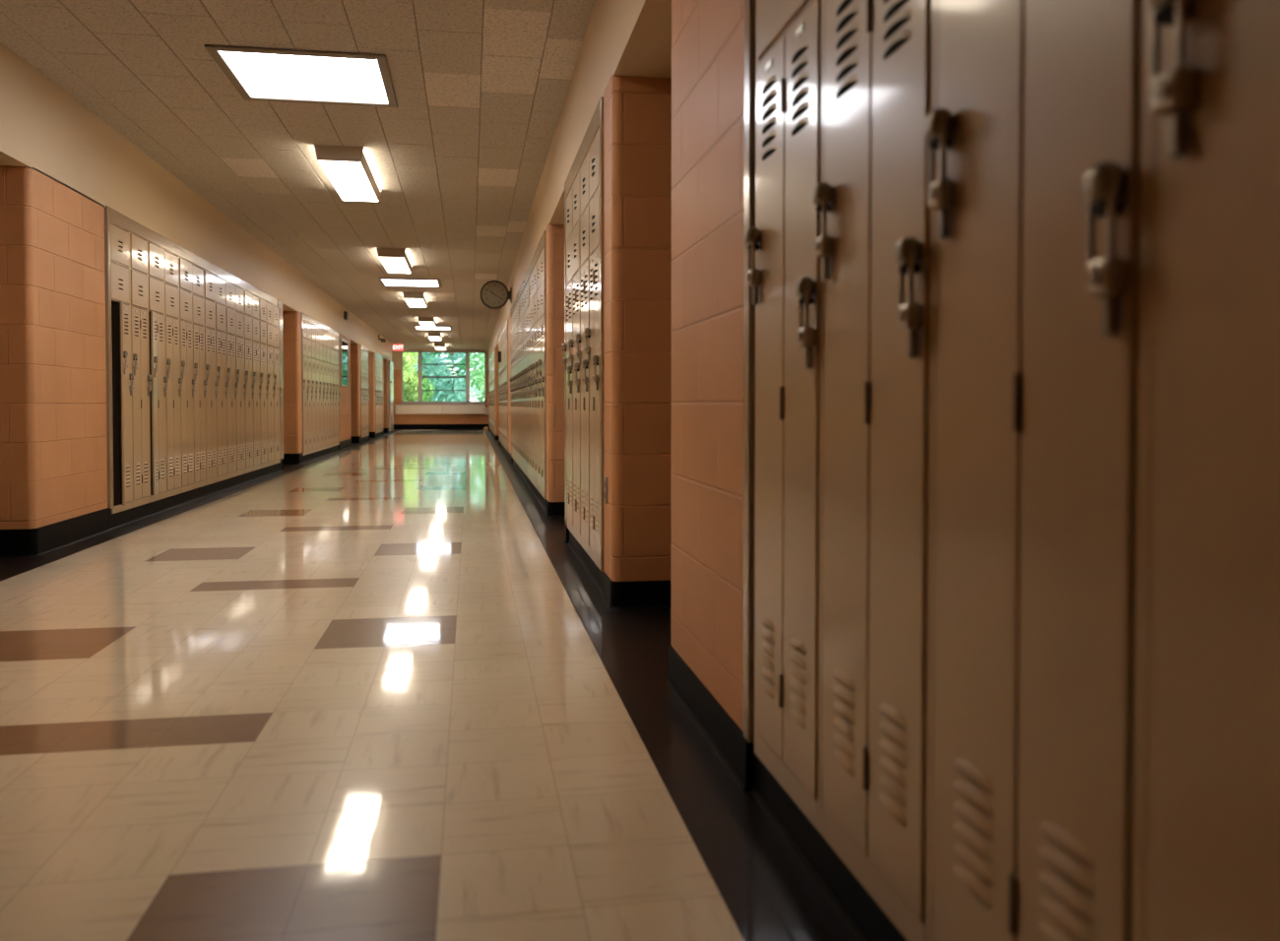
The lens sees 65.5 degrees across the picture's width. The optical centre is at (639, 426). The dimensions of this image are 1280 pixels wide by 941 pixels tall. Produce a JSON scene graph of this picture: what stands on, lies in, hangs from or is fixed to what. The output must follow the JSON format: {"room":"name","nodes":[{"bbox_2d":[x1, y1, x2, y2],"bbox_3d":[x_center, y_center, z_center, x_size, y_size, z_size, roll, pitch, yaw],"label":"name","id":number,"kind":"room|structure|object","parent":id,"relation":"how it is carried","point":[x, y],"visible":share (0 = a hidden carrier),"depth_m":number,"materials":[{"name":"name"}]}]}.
{"room":"school corridor","nodes":[
{"label":"school corridor","id":0,"kind":"room"},
{"bbox_2d":[0,165,389,529],"bbox_3d":[-4.921,-0.540,13.863,0.450,2.083,37.000,0,1,-10],"label":"wall","id":1,"kind":"structure","parent":0,"point":[53,448],"depth_m":5.61,"materials":[{"name":"orange paint"}]},
{"bbox_2d":[104,205,283,509],"bbox_3d":[-3.947,-0.509,9.366,0.062,1.947,6.032,0,1,-10],"label":"trim","id":2,"kind":"structure","parent":1,"relation":"attached to","point":[110,215],"depth_m":6.88,"materials":[{"name":"beige metal"}]},
{"bbox_2d":[0,41,391,361],"bbox_3d":[-5.143,-1.857,13.795,0.900,0.574,37.000,0,1,-10],"label":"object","id":3,"kind":"structure","parent":1,"relation":"attached to","point":[43,128],"depth_m":6.84,"materials":[{"name":"beige paint"}]},
{"bbox_2d":[0,428,392,558],"bbox_3d":[-4.914,0.428,13.885,0.464,0.148,37.000,0,1,-10],"label":"baseboard","id":4,"kind":"structure","parent":1,"relation":"attached to","point":[26,543],"depth_m":6.36,"materials":[{"name":"black rubber"}]},
{"bbox_2d":[301,312,339,452],"bbox_3d":[-5.022,-0.650,15.679,0.062,1.947,3.940,0,1,-10],"label":"trim","id":5,"kind":"structure","parent":1,"relation":"attached to","point":[305,317],"depth_m":14.21,"materials":[{"name":"beige metal"}]},
{"bbox_2d":[339,338,348,387],"bbox_3d":[-5.425,-1.157,18.258,0.035,0.860,0.980,0,1,-10],"label":"window","id":6,"kind":"structure","parent":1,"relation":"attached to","point":[344,345],"depth_m":18.16,"materials":[{"name":"glass"}]},
{"bbox_2d":[360,344,369,436],"bbox_3d":[-6.078,-0.790,21.889,0.062,1.947,1.620,0,1,-10],"label":"trim","id":7,"kind":"structure","parent":1,"relation":"attached to","point":[361,346],"depth_m":21.11,"materials":[{"name":"beige metal"}]},
{"bbox_2d":[388,361,393,431],"bbox_3d":[-7.204,-0.886,28.909,0.082,2.000,1.200,0,1,-10],"label":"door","id":8,"kind":"structure","parent":1,"relation":"in","point":[391,364],"depth_m":28.66,"materials":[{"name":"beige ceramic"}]},
{"bbox_2d":[0,0,595,349],"bbox_3d":[-3.221,-2.151,14.116,4.800,0.060,37.098,0,1,-10],"label":"ceiling","id":9,"kind":"structure","parent":0,"point":[480,87],"depth_m":6.29,"materials":[{"name":"tile"}]},
{"bbox_2d":[204,44,397,107],"bbox_3d":[-1.820,-1.920,5.492,0.884,0.016,0.884,0,1,-10],"label":"recessed light","id":10,"kind":"object","parent":9,"relation":"in","point":[262,74],"visible":1,"depth_m":5.43,"materials":[{"name":"white plastic"}]},
{"bbox_2d":[314,144,381,201],"bbox_3d":[-2.220,-1.923,7.640,0.336,0.106,1.404,0,1,-10],"label":"light","id":11,"kind":"object","parent":9,"relation":"attached to","point":[348,168],"visible":1,"depth_m":7.30,"materials":[{"name":"beige plastic"}]},
{"bbox_2d":[318,160,378,201],"bbox_3d":[-2.220,-1.874,7.641,0.286,0.008,1.376,0,1,-10],"label":"diffuser","id":12,"kind":"object","parent":11,"relation":"attached to","point":[352,180],"depth_m":7.52,"materials":[{"name":"white plastic"}]},
{"bbox_2d":[376,248,412,273],"bbox_3d":[-2.995,-2.025,12.199,0.336,0.106,1.404,0,1,-10],"label":"light","id":13,"kind":"object","parent":9,"relation":"attached to","point":[394,260],"visible":1,"depth_m":11.73,"materials":[{"name":"beige plastic"}]},
{"bbox_2d":[379,256,410,273],"bbox_3d":[-2.995,-1.976,12.200,0.286,0.008,1.376,0,1,-10],"label":"diffuser","id":14,"kind":"object","parent":13,"relation":"attached to","point":[402,265],"depth_m":12.14,"materials":[{"name":"white plastic"}]},
{"bbox_2d":[377,277,442,287],"bbox_3d":[-3.390,-2.127,14.717,0.884,0.016,0.884,0,1,-10],"label":"recessed light","id":15,"kind":"object","parent":9,"relation":"in","point":[416,283],"visible":1,"depth_m":14.73,"materials":[{"name":"white plastic"}]},
{"bbox_2d":[382,279,438,286],"bbox_3d":[-3.390,-2.130,14.716,0.780,0.007,0.780,0,1,-10],"label":"diffuser","id":16,"kind":"object","parent":15,"relation":"attached to","point":[385,283],"depth_m":14.73,"materials":[{"name":"white plastic"}]},
{"bbox_2d":[402,292,427,307],"bbox_3d":[-3.764,-2.127,16.713,0.336,0.106,1.404,0,1,-10],"label":"light","id":17,"kind":"object","parent":9,"relation":"attached to","point":[414,299],"visible":1,"depth_m":16.15,"materials":[{"name":"beige plastic"}]},
{"bbox_2d":[404,298,426,307],"bbox_3d":[-3.764,-2.078,16.714,0.286,0.008,1.376,0,1,-10],"label":"diffuser","id":18,"kind":"object","parent":17,"relation":"attached to","point":[412,302],"depth_m":16.62,"materials":[{"name":"white plastic"}]},
{"bbox_2d":[417,317,436,327],"bbox_3d":[-4.535,-2.228,21.246,0.336,0.106,1.404,0,1,-10],"label":"light","id":19,"kind":"object","parent":9,"relation":"attached to","point":[429,322],"visible":1,"depth_m":20.61,"materials":[{"name":"beige plastic"}]},
{"bbox_2d":[419,321,435,327],"bbox_3d":[-4.535,-2.179,21.247,0.286,0.008,1.376,0,1,-10],"label":"diffuser","id":20,"kind":"object","parent":19,"relation":"attached to","point":[423,324],"depth_m":21.12,"materials":[{"name":"white plastic"}]},
{"bbox_2d":[412,325,451,329],"bbox_3d":[-4.879,-2.323,23.469,0.884,0.016,0.884,0,1,-10],"label":"recessed light","id":21,"kind":"object","parent":9,"relation":"in","point":[415,327],"visible":0.95,"depth_m":23.49,"materials":[{"name":"white plastic"}]},
{"bbox_2d":[415,326,449,329],"bbox_3d":[-4.879,-2.326,23.468,0.780,0.007,0.780,0,1,-10],"label":"diffuser","id":22,"kind":"object","parent":21,"relation":"attached to","point":[416,328],"depth_m":23.49,"materials":[{"name":"white plastic"}]},
{"bbox_2d":[427,332,442,340],"bbox_3d":[-5.307,-2.330,25.780,0.336,0.106,1.404,0,1,-10],"label":"light","id":23,"kind":"object","parent":9,"relation":"attached to","point":[432,336],"visible":1,"depth_m":25.14,"materials":[{"name":"beige plastic"}]},
{"bbox_2d":[0,429,858,940],"bbox_3d":[-3.322,0.495,14.177,5.000,0.001,37.361,0,1,-10],"label":"floor","id":24,"kind":"structure","parent":0,"point":[369,690],"depth_m":2.45,"materials":[{"name":"tile"}]},
{"bbox_2d":[110,221,134,513],"bbox_3d":[-3.566,-0.386,6.616,0.391,1.900,0.385,0,1,-10],"label":"locker","id":25,"kind":"object","parent":24,"relation":"on","point":[122,377],"visible":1,"depth_m":6.63,"materials":[{"name":"beige metal"}]},
{"bbox_2d":[128,231,152,508],"bbox_3d":[-3.656,-0.394,6.991,0.339,1.900,0.385,0,1,-10],"label":"locker","id":26,"kind":"object","parent":24,"relation":"on","point":[139,311],"visible":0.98,"depth_m":6.99,"materials":[{"name":"beige metal"}]},
{"bbox_2d":[147,241,168,502],"bbox_3d":[-3.712,-0.403,7.372,0.357,1.900,0.385,0,1,-10],"label":"locker","id":27,"kind":"object","parent":24,"relation":"on","point":[156,278],"visible":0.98,"depth_m":7.39,"materials":[{"name":"beige metal"}]},
{"bbox_2d":[163,249,182,497],"bbox_3d":[-3.785,-0.411,7.750,0.339,1.900,0.385,0,1,-10],"label":"locker","id":28,"kind":"object","parent":24,"relation":"on","point":[170,260],"visible":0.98,"depth_m":7.76,"materials":[{"name":"beige metal"}]},
{"bbox_2d":[178,256,195,493],"bbox_3d":[-3.850,-0.420,8.129,0.338,1.900,0.385,0,1,-10],"label":"locker","id":29,"kind":"object","parent":24,"relation":"on","point":[184,267],"visible":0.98,"depth_m":8.14,"materials":[{"name":"beige metal"}]},
{"bbox_2d":[192,263,207,489],"bbox_3d":[-3.915,-0.428,8.509,0.338,1.900,0.385,0,1,-10],"label":"locker","id":30,"kind":"object","parent":24,"relation":"on","point":[198,321],"visible":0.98,"depth_m":8.52,"materials":[{"name":"beige metal"}]},
{"bbox_2d":[203,269,218,485],"bbox_3d":[-3.979,-0.437,8.888,0.338,1.900,0.385,0,1,-10],"label":"locker","id":31,"kind":"object","parent":24,"relation":"on","point":[209,278],"visible":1,"depth_m":8.89,"materials":[{"name":"beige metal"}]},
{"bbox_2d":[214,274,228,482],"bbox_3d":[-4.044,-0.445,9.268,0.339,1.900,0.385,0,1,-10],"label":"locker","id":32,"kind":"object","parent":24,"relation":"on","point":[221,361],"visible":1,"depth_m":9.27,"materials":[{"name":"beige metal"}]},
{"bbox_2d":[225,280,238,478],"bbox_3d":[-4.108,-0.454,9.647,0.338,1.900,0.385,0,1,-10],"label":"locker","id":33,"kind":"object","parent":24,"relation":"on","point":[229,288],"visible":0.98,"depth_m":9.65,"materials":[{"name":"beige metal"}]},
{"bbox_2d":[234,284,247,476],"bbox_3d":[-4.173,-0.462,10.026,0.339,1.900,0.385,0,1,-10],"label":"locker","id":34,"kind":"object","parent":24,"relation":"on","point":[238,291],"visible":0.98,"depth_m":10.04,"materials":[{"name":"beige metal"}]},
{"bbox_2d":[243,289,255,473],"bbox_3d":[-4.237,-0.471,10.406,0.339,1.900,0.385,0,1,-10],"label":"locker","id":35,"kind":"object","parent":24,"relation":"on","point":[247,296],"visible":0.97,"depth_m":10.41,"materials":[{"name":"beige metal"}]},
{"bbox_2d":[252,293,261,470],"bbox_3d":[-4.302,-0.479,10.785,0.339,1.900,0.385,0,1,-10],"label":"locker","id":36,"kind":"object","parent":24,"relation":"on","point":[255,299],"visible":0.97,"depth_m":10.79,"materials":[{"name":"beige metal"}]},
{"bbox_2d":[258,297,268,468],"bbox_3d":[-4.367,-0.488,11.165,0.338,1.900,0.385,0,1,-10],"label":"locker","id":37,"kind":"object","parent":24,"relation":"on","point":[262,303],"visible":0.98,"depth_m":11.16,"materials":[{"name":"beige metal"}]},
{"bbox_2d":[266,301,275,466],"bbox_3d":[-4.431,-0.496,11.544,0.338,1.900,0.385,0,1,-10],"label":"locker","id":38,"kind":"object","parent":24,"relation":"on","point":[270,332],"visible":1,"depth_m":11.55,"materials":[{"name":"beige metal"}]},
{"bbox_2d":[272,304,281,464],"bbox_3d":[-4.496,-0.505,11.924,0.339,1.900,0.385,0,1,-10],"label":"locker","id":39,"kind":"object","parent":24,"relation":"on","point":[276,323],"visible":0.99,"depth_m":11.94,"materials":[{"name":"beige metal"}]},
{"bbox_2d":[302,319,309,455],"bbox_3d":[-4.844,-0.551,13.969,0.338,1.900,0.385,0,1,-10],"label":"locker","id":40,"kind":"object","parent":24,"relation":"on","point":[304,323],"visible":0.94,"depth_m":13.97,"materials":[{"name":"beige metal"}]},
{"bbox_2d":[307,321,313,454],"bbox_3d":[-4.908,-0.559,14.349,0.338,1.900,0.385,0,1,-10],"label":"locker","id":41,"kind":"object","parent":24,"relation":"on","point":[309,405],"visible":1,"depth_m":14.36,"materials":[{"name":"beige metal"}]},
{"bbox_2d":[311,323,317,452],"bbox_3d":[-4.973,-0.568,14.728,0.338,1.900,0.385,0,1,-10],"label":"locker","id":42,"kind":"object","parent":24,"relation":"on","point":[313,402],"visible":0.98,"depth_m":14.73,"materials":[{"name":"beige metal"}]},
{"bbox_2d":[315,325,320,451],"bbox_3d":[-5.038,-0.576,15.108,0.338,1.900,0.385,0,1,-10],"label":"locker","id":43,"kind":"object","parent":24,"relation":"on","point":[316,327],"visible":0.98,"depth_m":15.11,"materials":[{"name":"beige metal"}]},
{"bbox_2d":[319,327,324,450],"bbox_3d":[-5.102,-0.585,15.487,0.339,1.900,0.385,0,1,-10],"label":"locker","id":44,"kind":"object","parent":24,"relation":"on","point":[320,329],"visible":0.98,"depth_m":15.50,"materials":[{"name":"beige metal"}]},
{"bbox_2d":[322,329,327,449],"bbox_3d":[-5.167,-0.593,15.867,0.339,1.900,0.385,0,1,-10],"label":"locker","id":45,"kind":"object","parent":24,"relation":"on","point":[325,395],"visible":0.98,"depth_m":15.85,"materials":[{"name":"beige metal"}]},
{"bbox_2d":[325,331,331,447],"bbox_3d":[-5.231,-0.602,16.246,0.338,1.900,0.385,0,1,-10],"label":"locker","id":46,"kind":"object","parent":24,"relation":"on","point":[327,333],"visible":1,"depth_m":16.26,"materials":[{"name":"beige metal"}]},
{"bbox_2d":[329,333,334,447],"bbox_3d":[-5.296,-0.610,16.625,0.339,1.900,0.385,0,1,-10],"label":"locker","id":47,"kind":"object","parent":24,"relation":"on","point":[331,335],"visible":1,"depth_m":16.61,"materials":[{"name":"beige metal"}]},
{"bbox_2d":[332,334,337,446],"bbox_3d":[-5.360,-0.619,17.005,0.339,1.900,0.385,0,1,-10],"label":"locker","id":48,"kind":"object","parent":24,"relation":"on","point":[334,337],"visible":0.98,"depth_m":16.98,"materials":[{"name":"beige metal"}]},
{"bbox_2d":[335,336,340,445],"bbox_3d":[-5.425,-0.627,17.384,0.338,1.900,0.385,0,1,-10],"label":"locker","id":49,"kind":"object","parent":24,"relation":"on","point":[337,338],"visible":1,"depth_m":17.36,"materials":[{"name":"beige metal"}]},
{"bbox_2d":[361,349,364,438],"bbox_3d":[-6.092,-0.715,21.302,0.338,1.900,0.385,0,1,-10],"label":"locker","id":50,"kind":"object","parent":24,"relation":"on","point":[362,395],"visible":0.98,"depth_m":21.32,"materials":[{"name":"beige metal"}]},
{"bbox_2d":[362,349,366,437],"bbox_3d":[-6.156,-0.724,21.681,0.338,1.900,0.385,0,1,-10],"label":"locker","id":51,"kind":"object","parent":24,"relation":"on","point":[362,350],"visible":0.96,"depth_m":21.67,"materials":[{"name":"beige metal"}]},
{"bbox_2d":[364,350,368,436],"bbox_3d":[-6.221,-0.732,22.061,0.338,1.900,0.385,0,1,-10],"label":"locker","id":52,"kind":"object","parent":24,"relation":"on","point":[364,351],"visible":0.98,"depth_m":22.06,"materials":[{"name":"beige metal"}]},
{"bbox_2d":[366,351,369,436],"bbox_3d":[-6.285,-0.741,22.440,0.339,1.900,0.385,0,1,-10],"label":"locker","id":53,"kind":"object","parent":24,"relation":"on","point":[366,352],"visible":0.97,"depth_m":22.46,"materials":[{"name":"beige metal"}]},
{"bbox_2d":[375,356,378,433],"bbox_3d":[-6.633,-0.786,24.487,0.339,1.900,0.408,0,1,-10],"label":"locker","id":54,"kind":"object","parent":24,"relation":"on","point":[376,396],"visible":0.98,"depth_m":24.57,"materials":[{"name":"beige metal"}]},
{"bbox_2d":[378,357,381,432],"bbox_3d":[-6.771,-0.804,25.291,0.338,1.900,0.408,0,1,-10],"label":"locker","id":55,"kind":"object","parent":24,"relation":"on","point":[379,398],"visible":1,"depth_m":25.37,"materials":[{"name":"beige metal"}]},
{"bbox_2d":[381,359,383,432],"bbox_3d":[-6.907,-0.823,26.096,0.339,1.900,0.408,0,1,-10],"label":"locker","id":56,"kind":"object","parent":24,"relation":"on","point":[381,359],"visible":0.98,"depth_m":26.02,"materials":[{"name":"beige metal"}]},
{"bbox_2d":[501,335,503,443],"bbox_3d":[-2.205,-0.619,17.029,0.338,1.900,0.385,0,1,-10],"label":"locker","id":57,"kind":"object","parent":24,"relation":"on","point":[502,336],"visible":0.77,"depth_m":17.07,"materials":[{"name":"beige metal"}]},
{"bbox_2d":[501,333,504,447],"bbox_3d":[-2.141,-0.611,16.650,0.339,1.900,0.385,0,1,-10],"label":"locker","id":58,"kind":"object","parent":24,"relation":"on","point":[503,334],"visible":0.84,"depth_m":16.60,"materials":[{"name":"beige metal"}]},
{"bbox_2d":[503,331,506,448],"bbox_3d":[-2.012,-0.594,15.891,0.339,1.900,0.385,0,1,-10],"label":"locker","id":59,"kind":"object","parent":24,"relation":"on","point":[504,332],"visible":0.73,"depth_m":15.77,"materials":[{"name":"beige metal"}]},
{"bbox_2d":[504,326,508,451],"bbox_3d":[-1.882,-0.577,15.132,0.338,1.900,0.385,0,1,-10],"label":"locker","id":60,"kind":"object","parent":24,"relation":"on","point":[506,327],"visible":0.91,"depth_m":15.21,"materials":[{"name":"beige metal"}]},
{"bbox_2d":[509,317,512,457],"bbox_3d":[-1.576,-0.536,13.334,0.338,1.900,0.385,0,1,-10],"label":"locker","id":61,"kind":"object","parent":24,"relation":"on","point":[511,317],"visible":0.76,"depth_m":13.34,"materials":[{"name":"beige metal"}]},
{"bbox_2d":[510,314,513,458],"bbox_3d":[-1.512,-0.528,12.954,0.338,1.900,0.385,0,1,-10],"label":"locker","id":62,"kind":"object","parent":24,"relation":"on","point":[512,314],"visible":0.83,"depth_m":12.84,"materials":[{"name":"beige metal"}]},
{"bbox_2d":[511,310,514,460],"bbox_3d":[-1.447,-0.519,12.575,0.338,1.900,0.385,0,1,-10],"label":"locker","id":63,"kind":"object","parent":24,"relation":"on","point":[514,310],"visible":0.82,"depth_m":12.50,"materials":[{"name":"beige metal"}]},
{"bbox_2d":[512,308,516,462],"bbox_3d":[-1.382,-0.511,12.195,0.338,1.900,0.385,0,1,-10],"label":"locker","id":64,"kind":"object","parent":24,"relation":"on","point":[515,308],"visible":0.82,"depth_m":12.18,"materials":[{"name":"beige metal"}]},
{"bbox_2d":[513,306,517,464],"bbox_3d":[-1.318,-0.502,11.816,0.339,1.900,0.385,0,1,-10],"label":"locker","id":65,"kind":"object","parent":24,"relation":"on","point":[516,306],"visible":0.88,"depth_m":11.74,"materials":[{"name":"beige metal"}]},
{"bbox_2d":[515,299,519,466],"bbox_3d":[-1.253,-0.494,11.436,0.338,1.900,0.385,0,1,-10],"label":"locker","id":66,"kind":"object","parent":24,"relation":"on","point":[518,303],"visible":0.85,"depth_m":11.37,"materials":[{"name":"beige metal"}]},
{"bbox_2d":[516,297,521,469],"bbox_3d":[-1.189,-0.485,11.057,0.338,1.900,0.385,0,1,-10],"label":"locker","id":67,"kind":"object","parent":24,"relation":"on","point":[519,387],"visible":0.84,"depth_m":11.01,"materials":[{"name":"beige metal"}]},
{"bbox_2d":[518,293,523,471],"bbox_3d":[-1.124,-0.477,10.677,0.339,1.900,0.385,0,1,-10],"label":"locker","id":68,"kind":"object","parent":24,"relation":"on","point":[520,382],"visible":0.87,"depth_m":10.62,"materials":[{"name":"beige metal"}]},
{"bbox_2d":[520,289,525,474],"bbox_3d":[-1.060,-0.468,10.298,0.338,1.900,0.385,0,1,-10],"label":"locker","id":69,"kind":"object","parent":24,"relation":"on","point":[522,381],"visible":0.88,"depth_m":10.25,"materials":[{"name":"beige metal"}]},
{"bbox_2d":[521,284,527,476],"bbox_3d":[-0.995,-0.460,9.918,0.339,1.900,0.385,0,1,-10],"label":"locker","id":70,"kind":"object","parent":24,"relation":"on","point":[526,334],"visible":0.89,"depth_m":9.87,"materials":[{"name":"beige metal"}]},
{"bbox_2d":[523,278,529,479],"bbox_3d":[-0.930,-0.451,9.539,0.338,1.900,0.385,0,1,-10],"label":"locker","id":71,"kind":"object","parent":24,"relation":"on","point":[528,283],"visible":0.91,"depth_m":9.47,"materials":[{"name":"beige metal"}]},
{"bbox_2d":[526,274,532,483],"bbox_3d":[-0.866,-0.443,9.159,0.339,1.900,0.385,0,1,-10],"label":"locker","id":72,"kind":"object","parent":24,"relation":"on","point":[530,305],"visible":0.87,"depth_m":9.10,"materials":[{"name":"beige metal"}]},
{"bbox_2d":[528,269,535,487],"bbox_3d":[-0.801,-0.434,8.780,0.339,1.900,0.385,0,1,-10],"label":"locker","id":73,"kind":"object","parent":24,"relation":"on","point":[533,294],"visible":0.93,"depth_m":8.74,"materials":[{"name":"beige metal"}]},
{"bbox_2d":[531,261,538,490],"bbox_3d":[-0.737,-0.426,8.401,0.339,1.900,0.385,0,1,-10],"label":"locker","id":74,"kind":"object","parent":24,"relation":"on","point":[536,266],"visible":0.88,"depth_m":8.34,"materials":[{"name":"beige metal"}]},
{"bbox_2d":[534,255,541,494],"bbox_3d":[-0.672,-0.417,8.021,0.339,1.900,0.385,0,1,-10],"label":"locker","id":75,"kind":"object","parent":24,"relation":"on","point":[537,374],"visible":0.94,"depth_m":7.97,"materials":[{"name":"beige metal"}]},
{"bbox_2d":[537,249,545,499],"bbox_3d":[-0.608,-0.409,7.642,0.338,1.900,0.385,0,1,-10],"label":"locker","id":76,"kind":"object","parent":24,"relation":"on","point":[541,361],"visible":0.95,"depth_m":7.61,"materials":[{"name":"beige metal"}]},
{"bbox_2d":[561,185,574,535],"bbox_3d":[-0.257,-0.362,5.582,0.338,1.900,0.385,0,1,-10],"label":"locker","id":77,"kind":"object","parent":24,"relation":"on","point":[569,200],"visible":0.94,"depth_m":5.54,"materials":[{"name":"beige metal"}]},
{"bbox_2d":[568,168,580,544],"bbox_3d":[-0.193,-0.354,5.202,0.338,1.900,0.385,0,1,-10],"label":"locker","id":78,"kind":"object","parent":24,"relation":"on","point":[576,234],"visible":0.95,"depth_m":5.14,"materials":[{"name":"beige metal"}]},
{"bbox_2d":[575,149,590,557],"bbox_3d":[-0.128,-0.345,4.823,0.338,1.900,0.385,0,1,-10],"label":"locker","id":79,"kind":"object","parent":24,"relation":"on","point":[585,168],"visible":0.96,"depth_m":4.77,"materials":[{"name":"beige metal"}]},
{"bbox_2d":[583,128,603,571],"bbox_3d":[-0.063,-0.337,4.444,0.338,1.900,0.385,0,1,-10],"label":"locker","id":80,"kind":"object","parent":24,"relation":"on","point":[593,352],"visible":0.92,"depth_m":4.42,"materials":[{"name":"beige metal"}]},
{"bbox_2d":[744,0,825,834],"bbox_3d":[0.401,-0.279,1.843,0.338,1.900,0.398,0,1,-10],"label":"locker","id":81,"kind":"object","parent":24,"relation":"on","point":[784,275],"visible":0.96,"depth_m":1.79,"materials":[{"name":"beige metal"}]},
{"bbox_2d":[812,0,938,940],"bbox_3d":[0.468,-0.270,1.450,0.339,1.900,0.398,0,1,-10],"label":"locker","id":82,"kind":"object","parent":24,"relation":"on","point":[876,246],"visible":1,"depth_m":1.40,"materials":[{"name":"beige metal"}]},
{"bbox_2d":[924,0,1154,940],"bbox_3d":[0.535,-0.261,1.058,0.338,1.900,0.398,0,1,-10],"label":"locker","id":83,"kind":"object","parent":24,"relation":"on","point":[1041,129],"visible":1,"depth_m":1.00,"materials":[{"name":"beige metal"}]},
{"bbox_2d":[1146,0,1279,940],"bbox_3d":[0.602,-0.252,0.666,0.338,1.900,0.398,0,1,-10],"label":"locker","id":84,"kind":"object","parent":24,"relation":"on","point":[1213,870],"visible":1,"depth_m":0.77,"materials":[{"name":"beige metal"}]},
{"bbox_2d":[391,348,489,424],"bbox_3d":[-6.344,-1.240,32.502,4.800,2.647,0.250,0,1,-10],"label":"wall","id":85,"kind":"structure","parent":0,"point":[396,355],"depth_m":32.30,"materials":[{"name":"orange paint"}]},
{"bbox_2d":[394,404,485,414],"bbox_3d":[-6.458,-0.563,32.259,2.870,0.305,0.190,0,1,-10],"label":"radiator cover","id":86,"kind":"object","parent":85,"relation":"attached to","point":[400,409],"visible":0.98,"depth_m":32.17,"materials":[{"name":"beige metal"}]},
{"bbox_2d":[393,424,489,429],"bbox_3d":[-6.444,0.002,32.380,3.453,0.170,0.012,0,1,-10],"label":"baseboard","id":87,"kind":"structure","parent":85,"relation":"attached to","point":[396,426],"depth_m":32.36,"materials":[{"name":"black rubber"}]},
{"bbox_2d":[400,350,487,404],"bbox_3d":[-6.375,-1.596,32.392,2.775,1.735,0.180,0,1,-10],"label":"window","id":88,"kind":"structure","parent":85,"relation":"in","point":[420,364],"depth_m":32.39,"materials":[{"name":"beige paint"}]},
{"bbox_2d":[488,0,744,730],"bbox_3d":[-1.518,-0.548,13.528,0.442,2.115,35.200,0,1,-10],"label":"wall","id":89,"kind":"structure","parent":0,"point":[673,148],"depth_m":2.77,"materials":[{"name":"orange paint"}]},
{"bbox_2d":[488,348,495,435],"bbox_3d":[-3.906,-0.884,26.355,0.062,1.988,7.100,0,1,-10],"label":"trim","id":90,"kind":"structure","parent":89,"relation":"attached to","point":[493,352],"depth_m":22.86,"materials":[{"name":"beige metal"}]},
{"bbox_2d":[480,280,511,309],"bbox_3d":[-1.966,-1.797,13.576,0.424,0.384,0.150,0,1,-10],"label":"wall clock","id":91,"kind":"object","parent":89,"relation":"attached to","point":[494,294],"visible":1,"depth_m":13.52,"materials":[{"name":"brown"}]},
{"bbox_2d":[498,318,508,450],"bbox_3d":[-2.348,-0.679,17.199,0.062,1.988,4.720,0,1,-10],"label":"trim","id":92,"kind":"structure","parent":89,"relation":"attached to","point":[506,322],"depth_m":14.89,"materials":[{"name":"beige metal"}]},
{"bbox_2d":[511,230,546,499],"bbox_3d":[-1.202,-0.528,10.468,0.062,1.988,6.260,0,1,-10],"label":"trim","id":93,"kind":"structure","parent":89,"relation":"attached to","point":[542,245],"depth_m":7.40,"materials":[{"name":"beige metal"}]},
{"bbox_2d":[488,0,671,361],"bbox_3d":[-1.369,-1.887,14.437,1.043,0.542,37.000,0,1,-10],"label":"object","id":94,"kind":"structure","parent":89,"relation":"attached to","point":[622,37],"depth_m":4.61,"materials":[{"name":"beige paint"}]},
{"bbox_2d":[564,96,603,570],"bbox_3d":[-0.271,-0.405,4.998,0.062,1.988,1.640,0,1,-10],"label":"trim","id":95,"kind":"structure","parent":89,"relation":"attached to","point":[597,121],"depth_m":4.21,"materials":[{"name":"beige metal"}]},
{"bbox_2d":[488,427,906,940],"bbox_3d":[-1.525,0.455,13.550,0.456,0.108,35.200,0,1,-10],"label":"baseboard","id":96,"kind":"structure","parent":89,"relation":"attached to","point":[862,914],"depth_m":2.10,"materials":[{"name":"black rubber"}]},
{"bbox_2d":[742,0,756,742],"bbox_3d":[0.471,-0.310,0.763,0.062,1.988,2.680,0,1,-10],"label":"trim","id":97,"kind":"structure","parent":89,"relation":"attached to","point":[749,5],"depth_m":2.05,"materials":[{"name":"beige metal"}]},
{"label":"outside","id":98,"kind":"structure","parent":0,"visible":0},
{"bbox_3d":[-13.107,1.185,77.089,120.000,0.200,89.700,0,1,-10],"label":"ground","id":99,"kind":"structure","parent":98,"visible":0},
{"bbox_2d":[402,352,435,401],"bbox_3d":[-9.886,-0.554,38.928,4.015,8.350,3.126,0,1,-13],"label":"tree","id":100,"kind":"object","parent":99,"relation":"on","point":[410,377],"visible":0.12,"depth_m":38.65,"materials":[{"name":"green plant"}]},
{"bbox_2d":[411,352,484,401],"bbox_3d":[-8.914,-1.646,45.765,6.956,11.617,5.313,0,1,-1],"label":"tree","id":101,"kind":"object","parent":99,"relation":"on","point":[429,370],"visible":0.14,"depth_m":45.54,"materials":[{"name":"green plant"}]},
{"bbox_2d":[413,352,484,401],"bbox_3d":[-12.905,-4.940,63.399,10.990,17.656,8.552,0,1,-10],"label":"tree","id":102,"kind":"object","parent":99,"relation":"on","point":[429,353],"visible":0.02,"depth_m":63.04,"materials":[{"name":"green plant"}]},
{"bbox_2d":[457,352,484,401],"bbox_3d":[-5.648,-1.046,40.664,3.990,8.342,2.864,0,1,-10],"label":"tree","id":103,"kind":"object","parent":99,"relation":"on","point":[480,373],"visible":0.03,"depth_m":40.31,"materials":[{"name":"green plant"}]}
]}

